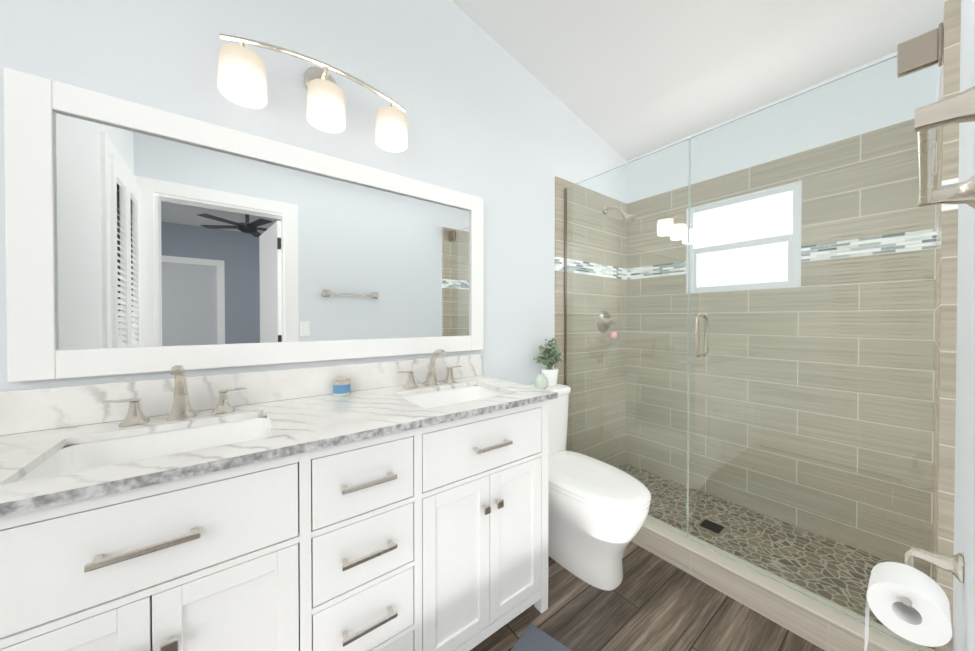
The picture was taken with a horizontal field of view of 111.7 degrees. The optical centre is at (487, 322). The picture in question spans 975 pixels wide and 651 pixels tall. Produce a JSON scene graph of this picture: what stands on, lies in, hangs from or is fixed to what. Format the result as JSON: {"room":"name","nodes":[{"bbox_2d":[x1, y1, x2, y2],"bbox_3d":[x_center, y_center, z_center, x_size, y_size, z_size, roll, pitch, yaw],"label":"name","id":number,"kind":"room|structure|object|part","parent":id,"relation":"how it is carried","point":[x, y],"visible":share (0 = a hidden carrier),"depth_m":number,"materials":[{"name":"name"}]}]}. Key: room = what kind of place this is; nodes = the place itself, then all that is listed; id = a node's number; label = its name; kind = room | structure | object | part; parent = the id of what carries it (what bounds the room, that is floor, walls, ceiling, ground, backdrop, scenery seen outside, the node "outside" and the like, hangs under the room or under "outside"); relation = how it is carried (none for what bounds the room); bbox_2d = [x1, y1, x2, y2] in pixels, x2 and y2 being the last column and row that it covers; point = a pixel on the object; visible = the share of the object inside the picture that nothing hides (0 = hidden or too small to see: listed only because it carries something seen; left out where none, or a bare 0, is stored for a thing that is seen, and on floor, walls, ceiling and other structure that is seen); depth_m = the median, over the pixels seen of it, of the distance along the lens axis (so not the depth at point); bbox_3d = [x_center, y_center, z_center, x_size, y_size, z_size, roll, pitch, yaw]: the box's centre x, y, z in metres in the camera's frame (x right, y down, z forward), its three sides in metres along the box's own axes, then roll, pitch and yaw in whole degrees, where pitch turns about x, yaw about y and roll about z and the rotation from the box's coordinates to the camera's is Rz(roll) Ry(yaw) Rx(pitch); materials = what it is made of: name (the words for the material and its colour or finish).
{"room":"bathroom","nodes":[
{"label":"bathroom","id":0,"kind":"room"},
{"bbox_2d":[0,354,483,436],"bbox_3d":[-0.662,0.235,1.346,1.576,0.114,0.019,0,1,-37],"label":"backsplash","id":1,"kind":"structure","parent":0,"relation":"attached to","point":[40,410],"depth_m":1.09,"materials":[{"name":"white stone"}]},
{"bbox_2d":[0,0,626,390],"bbox_3d":[-0.117,-0.551,1.842,3.300,3.500,0.120,0,1,-37],"label":"wall","id":2,"kind":"structure","parent":0,"point":[506,136],"depth_m":1.49,"materials":[{"name":"blue paint"}]},
{"bbox_2d":[3,67,483,381],"bbox_3d":[-0.650,-0.260,1.347,1.559,0.826,0.026,0,1,-37],"label":"mirror","id":3,"kind":"object","parent":2,"relation":"attached to","point":[140,238],"visible":0.98,"depth_m":1.11,"materials":[{"name":"white paint"}]},
{"bbox_2d":[217,33,407,152],"bbox_3d":[-0.623,-0.890,1.271,0.646,0.267,0.171,0,1,-37],"label":"sconce","id":4,"kind":"object","parent":2,"relation":"attached to","point":[241,77],"visible":1,"depth_m":1.20,"materials":[{"name":"white glass"}]},
{"bbox_2d":[554,176,625,467],"bbox_3d":[0.783,0.113,2.447,0.840,2.160,0.013,0,1,-37],"label":"shower wall tile","id":5,"kind":"structure","parent":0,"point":[560,184],"depth_m":2.42,"materials":[{"name":"tile"}]},
{"bbox_2d":[597,310,616,338],"bbox_3d":[0.911,0.015,2.478,0.171,0.215,0.088,0,1,-37],"label":"shower valve","id":6,"kind":"object","parent":5,"relation":"attached to","point":[604,326],"depth_m":2.48,"materials":[{"name":"silver metal"}]},
{"bbox_2d":[602,206,635,226],"bbox_3d":[0.956,-0.784,2.409,0.104,0.186,0.240,0,1,-37],"label":"shower head","id":7,"kind":"object","parent":5,"relation":"attached to","point":[631,219],"depth_m":2.36},
{"bbox_2d":[470,542,824,650],"bbox_3d":[0.384,1.235,1.196,3.300,0.060,1.780,0,1,-37],"label":"floor","id":8,"kind":"structure","parent":0,"point":[651,602],"depth_m":1.34,"materials":[{"name":"brown wood"}]},
{"bbox_2d":[0,377,557,650],"bbox_3d":[-0.510,0.760,1.120,1.541,0.890,0.565,0,1,-37],"label":"bathroom vanity","id":9,"kind":"object","parent":8,"relation":"on","point":[399,505],"depth_m":0.87,"materials":[{"name":"white paint"}]},
{"bbox_2d":[0,389,557,504],"bbox_3d":[-0.365,0.307,0.953,1.576,0.020,0.101,0,1,-37],"label":"countertop","id":10,"kind":"structure","parent":9,"relation":"on","point":[51,484],"depth_m":0.78,"materials":[{"name":"white stone"}]},
{"bbox_2d":[333,377,350,396],"bbox_3d":[-0.588,0.258,1.336,0.068,0.068,0.068,0,1,-37],"label":"candle jar","id":11,"kind":"object","parent":9,"relation":"on","point":[341,386],"visible":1,"depth_m":1.31,"materials":[{"name":"blue glass"}]},
{"bbox_2d":[510,623,571,650],"bbox_3d":[0.123,1.202,0.839,0.520,0.010,0.800,0,1,39],"label":"bath mat","id":12,"kind":"object","parent":8,"relation":"on","point":[533,638],"visible":1,"depth_m":1.23,"materials":[{"name":"fabric"}]},
{"bbox_2d":[527,384,650,590],"bbox_3d":[0.440,0.792,1.705,0.472,0.815,0.774,0,1,-37],"label":"toilet","id":13,"kind":"object","parent":8,"relation":"on","point":[598,510],"visible":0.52,"depth_m":1.52,"materials":[{"name":"white ceramic"}]},
{"bbox_2d":[534,373,547,388],"bbox_3d":[0.308,0.339,1.909,0.082,0.085,0.082,0,1,-37],"label":"glass jar","id":14,"kind":"object","parent":13,"relation":"on","point":[540,381],"visible":0.9,"depth_m":1.88,"materials":[{"name":"glass"}]},
{"bbox_2d":[533,338,562,386],"bbox_3d":[0.362,0.239,2.018,0.218,0.284,0.203,0,1,-37],"label":"potted plant","id":15,"kind":"object","parent":13,"relation":"on","point":[549,357],"visible":1,"depth_m":1.98,"materials":[{"name":"green plant"}]},
{"bbox_2d":[617,464,934,650],"bbox_3d":[1.259,1.136,1.868,0.828,0.125,1.500,0,1,-37],"label":"pan","id":16,"kind":"object","parent":8,"relation":"on","point":[819,624],"visible":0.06,"depth_m":1.57,"materials":[{"name":"stone"}]},
{"bbox_2d":[564,22,942,650],"bbox_3d":[0.977,0.069,1.645,0.126,2.008,1.497,0,1,-37],"label":"glass shower enclosure","id":17,"kind":"object","parent":16,"relation":"on","point":[920,52],"visible":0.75,"depth_m":1.35,"materials":[{"name":"clear glass"}]},
{"bbox_2d":[451,0,946,160],"bbox_3d":[0.384,-1.675,1.169,3.300,0.784,1.780,0,1,-37],"label":"ceiling","id":18,"kind":"structure","parent":0,"point":[626,80],"depth_m":1.76,"materials":[{"name":"paint"}]},
{"bbox_2d":[626,52,939,202],"bbox_3d":[1.651,-0.554,2.140,0.120,3.500,1.780,0,1,-37],"label":"wall","id":19,"kind":"structure","parent":0,"point":[755,140],"depth_m":1.90,"materials":[{"name":"blue paint"}]},
{"bbox_2d":[686,180,801,292],"bbox_3d":[1.615,-0.504,2.125,0.066,0.600,0.600,0,1,-37],"label":"window","id":20,"kind":"structure","parent":19,"relation":"in","point":[710,213],"depth_m":2.10,"materials":[{"name":"glass"}]},
{"bbox_2d":[626,118,929,573],"bbox_3d":[1.599,0.116,2.106,0.013,2.160,1.540,0,1,-37],"label":"shower wall tile","id":21,"kind":"structure","parent":19,"relation":"attached to","point":[825,283],"depth_m":1.84,"materials":[{"name":"tile"}]},
{"bbox_2d":[952,0,974,650],"bbox_3d":[0.207,-0.535,0.005,5.000,3.500,0.120,0,1,-37],"label":"wall","id":22,"kind":"structure","parent":0,"point":[964,591],"depth_m":0.75,"materials":[{"name":"blue paint"}]},
{"bbox_2d":[864,546,963,650],"bbox_3d":[0.979,0.667,0.762,0.181,0.279,0.136,0,1,-37],"label":"toilet paper holder","id":23,"kind":"object","parent":22,"relation":"attached to","point":[906,600],"visible":1,"depth_m":0.74,"materials":[{"name":"white paper"}]},
{"bbox_3d":[0.995,0.572,0.740,0.181,0.089,0.083,0,1,-37],"label":"toilet paper arm","id":24,"kind":"part","parent":23,"relation":"part of"},
{"bbox_2d":[926,0,960,650],"bbox_3d":[1.701,0.124,1.235,0.840,2.160,0.029,0,1,-37],"label":"shower wall tile","id":25,"kind":"structure","parent":22,"relation":"attached to","point":[938,228],"depth_m":0.99,"materials":[{"name":"tile"}]},
{"bbox_2d":[915,86,974,208],"bbox_3d":[0.645,-0.221,0.456,0.460,0.060,0.064,0,1,-37],"label":"towel rail","id":26,"kind":"object","parent":22,"relation":"attached to","point":[932,117],"visible":1,"depth_m":0.38,"materials":[{"name":"silver metal"}]}
]}

